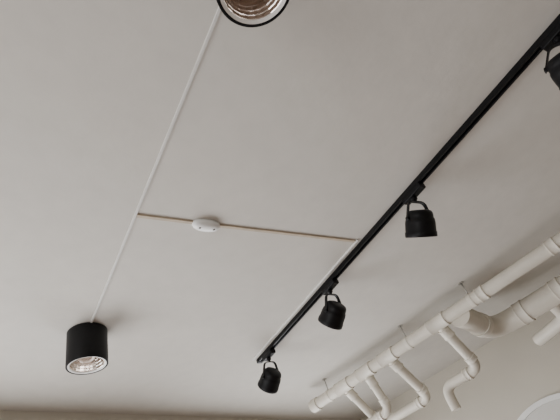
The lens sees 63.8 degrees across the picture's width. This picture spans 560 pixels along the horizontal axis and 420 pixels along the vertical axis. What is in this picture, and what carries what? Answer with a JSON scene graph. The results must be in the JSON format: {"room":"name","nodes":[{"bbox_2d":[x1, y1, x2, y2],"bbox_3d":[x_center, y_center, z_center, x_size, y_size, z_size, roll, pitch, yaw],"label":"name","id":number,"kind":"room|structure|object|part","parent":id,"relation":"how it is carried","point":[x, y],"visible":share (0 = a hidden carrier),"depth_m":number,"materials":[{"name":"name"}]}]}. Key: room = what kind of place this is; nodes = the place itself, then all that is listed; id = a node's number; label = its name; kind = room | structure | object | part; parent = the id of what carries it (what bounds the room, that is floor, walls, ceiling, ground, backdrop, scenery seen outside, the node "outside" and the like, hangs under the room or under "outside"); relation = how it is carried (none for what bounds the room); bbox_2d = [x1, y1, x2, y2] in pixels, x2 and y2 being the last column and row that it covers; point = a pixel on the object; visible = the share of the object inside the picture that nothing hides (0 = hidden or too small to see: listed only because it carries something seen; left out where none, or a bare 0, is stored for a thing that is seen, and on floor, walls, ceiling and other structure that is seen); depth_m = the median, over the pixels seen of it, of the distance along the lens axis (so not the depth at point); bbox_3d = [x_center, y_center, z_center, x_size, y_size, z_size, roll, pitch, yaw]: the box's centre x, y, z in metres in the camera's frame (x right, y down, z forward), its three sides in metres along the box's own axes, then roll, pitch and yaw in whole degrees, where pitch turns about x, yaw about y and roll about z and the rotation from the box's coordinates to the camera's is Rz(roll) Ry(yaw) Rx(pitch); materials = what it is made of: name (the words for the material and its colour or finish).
{"room":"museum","nodes":[
{"label":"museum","id":0,"kind":"room"},
{"bbox_2d":[0,410,309,419],"bbox_3d":[-1.093,2.047,1.472,6.611,2.700,0.150,25,-57,-41],"label":"wall","id":1,"kind":"structure","parent":0,"point":[4,415],"depth_m":2.61,"materials":[{"name":"paint"}]},
{"bbox_2d":[0,0,559,419],"bbox_3d":[0.312,-0.525,1.381,8.600,0.150,7.800,9,-48,-31],"label":"ceiling","id":2,"kind":"structure","parent":0,"point":[316,118],"depth_m":1.62,"materials":[{"name":"paint"}]},
{"bbox_2d":[65,322,107,374],"bbox_3d":[-0.826,0.593,1.929,0.166,0.158,0.166,9,-48,-31],"label":"ceiling light","id":3,"kind":"object","parent":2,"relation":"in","point":[87,342],"visible":1,"depth_m":1.89,"materials":[{"name":"metal"}]},
{"bbox_3d":[-0.825,0.596,1.927,0.062,0.109,0.062,9,-48,-31],"label":"bulb","id":4,"kind":"part","parent":3,"relation":"part of","materials":[{"name":"white glass"}]},
{"bbox_2d":[91,6,220,322],"bbox_3d":[-0.470,-0.017,1.507,0.009,0.005,1.473,9,-48,-31],"label":"cable trunking","id":5,"kind":"object","parent":2,"relation":"attached to","point":[218,11],"visible":1,"depth_m":1.35,"materials":[{"name":"white plastic"}]},
{"bbox_2d":[136,214,192,223],"bbox_3d":[-0.404,0.033,1.590,0.201,0.006,0.017,9,-48,-31],"label":"cable trunking","id":6,"kind":"object","parent":2,"relation":"attached to","point":[144,216],"visible":1,"depth_m":1.58,"materials":[{"name":"plastic"}]},
{"bbox_2d":[192,219,219,231],"bbox_3d":[-0.272,0.061,1.661,0.108,0.027,0.052,9,-48,-31],"label":"junction cover","id":7,"kind":"object","parent":2,"relation":"attached to","point":[205,225],"visible":1,"depth_m":1.65,"materials":[{"name":"white plastic"}]},
{"bbox_2d":[216,0,288,26],"bbox_3d":[-0.074,-0.517,0.986,0.166,0.158,0.166,9,-48,-31],"label":"ceiling light","id":8,"kind":"object","parent":2,"relation":"in","point":[245,13],"visible":1,"depth_m":0.99,"materials":[{"name":"metal"}]},
{"bbox_2d":[220,224,354,242],"bbox_3d":[0.053,0.101,1.860,0.658,0.006,0.016,8,-47,-30],"label":"cable trunking","id":9,"kind":"object","parent":2,"relation":"attached to","point":[221,225],"visible":0.85,"depth_m":1.83,"materials":[{"name":"plastic"}]},
{"bbox_2d":[252,239,358,360],"bbox_3d":[0.095,0.512,2.344,0.010,0.007,1.115,9,-48,-31],"label":"cable trunking","id":10,"kind":"object","parent":2,"relation":"attached to","point":[357,240],"visible":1,"depth_m":2.27,"materials":[{"name":"white plastic"}]},
{"bbox_2d":[322,378,334,401],"bbox_3d":[0.341,1.280,3.200,0.082,0.161,0.036,20,-54,-38],"label":"hanger","id":11,"kind":"object","parent":2,"relation":"attached to","point":[324,379],"visible":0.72,"depth_m":3.16,"materials":[{"name":"metal"}]},
{"bbox_2d":[398,324,413,349],"bbox_3d":[0.797,0.806,2.853,0.082,0.161,0.036,20,-54,-38],"label":"hanger","id":12,"kind":"object","parent":2,"relation":"attached to","point":[406,344],"visible":0.72,"depth_m":2.81,"materials":[{"name":"metal"}]},
{"bbox_2d":[256,14,559,363],"bbox_3d":[0.520,-0.056,1.865,0.036,0.024,2.837,9,-48,-31],"label":"track","id":13,"kind":"object","parent":2,"relation":"attached to","point":[534,50],"visible":0.78,"depth_m":1.75,"materials":[{"name":"black metal"}]},
{"bbox_2d":[258,349,280,393],"bbox_3d":[-0.057,0.926,2.564,0.131,0.224,0.178,9,-48,-31],"label":"track spotlight","id":14,"kind":"object","parent":13,"relation":"hanging from","point":[269,381],"visible":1,"depth_m":2.52,"materials":[{"name":"black metal"}]},
{"bbox_2d":[318,279,345,329],"bbox_3d":[0.253,0.465,2.171,0.131,0.224,0.178,9,-48,-31],"label":"track spotlight","id":15,"kind":"object","parent":13,"relation":"hanging from","point":[332,315],"visible":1,"depth_m":2.12,"materials":[{"name":"black metal"}]},
{"bbox_2d":[402,182,437,237],"bbox_3d":[0.552,0.023,1.795,0.134,0.224,0.181,9,-48,-31],"label":"track spotlight","id":16,"kind":"object","parent":13,"relation":"hanging from","point":[418,223],"visible":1,"depth_m":1.74,"materials":[{"name":"black metal"}]},
{"bbox_2d":[539,23,559,89],"bbox_3d":[0.879,-0.464,1.381,0.133,0.223,0.168,-17,-40,-4],"label":"track spotlight","id":17,"kind":"object","parent":13,"relation":"hanging from","point":[552,40],"visible":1,"depth_m":1.40,"materials":[{"name":"black metal"}]},
{"bbox_2d":[458,281,478,307],"bbox_3d":[1.098,0.493,2.625,0.082,0.161,0.036,20,-54,-38],"label":"hanger","id":18,"kind":"object","parent":2,"relation":"attached to","point":[467,297],"visible":0.82,"depth_m":2.58,"materials":[{"name":"metal"}]},
{"bbox_2d":[308,232,559,419],"bbox_3d":[1.556,0.625,2.622,0.837,0.458,3.580,20,-54,-38],"label":"drain pipe","id":19,"kind":"object","parent":18,"relation":"hanging from","point":[461,314],"visible":1,"depth_m":2.76,"materials":[{"name":"white plastic"}]},
{"bbox_2d":[359,311,559,419],"bbox_3d":[3.337,0.851,1.982,0.150,2.700,7.231,21,-54,-39],"label":"wall","id":20,"kind":"structure","parent":0,"point":[516,372],"depth_m":3.53,"materials":[{"name":"paint"}]},
{"bbox_2d":[517,393,559,419],"bbox_3d":[2.136,1.988,2.750,0.020,1.680,1.200,21,-54,-39],"label":"trim","id":21,"kind":"structure","parent":20,"relation":"attached to","point":[529,410],"depth_m":3.29,"materials":[{"name":"white"}]},
{"bbox_2d":[525,399,559,419],"bbox_3d":[2.144,2.001,2.742,0.001,1.645,1.130,21,-54,-39],"label":"window","id":22,"kind":"structure","parent":20,"relation":"in","point":[550,410],"depth_m":3.24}
]}

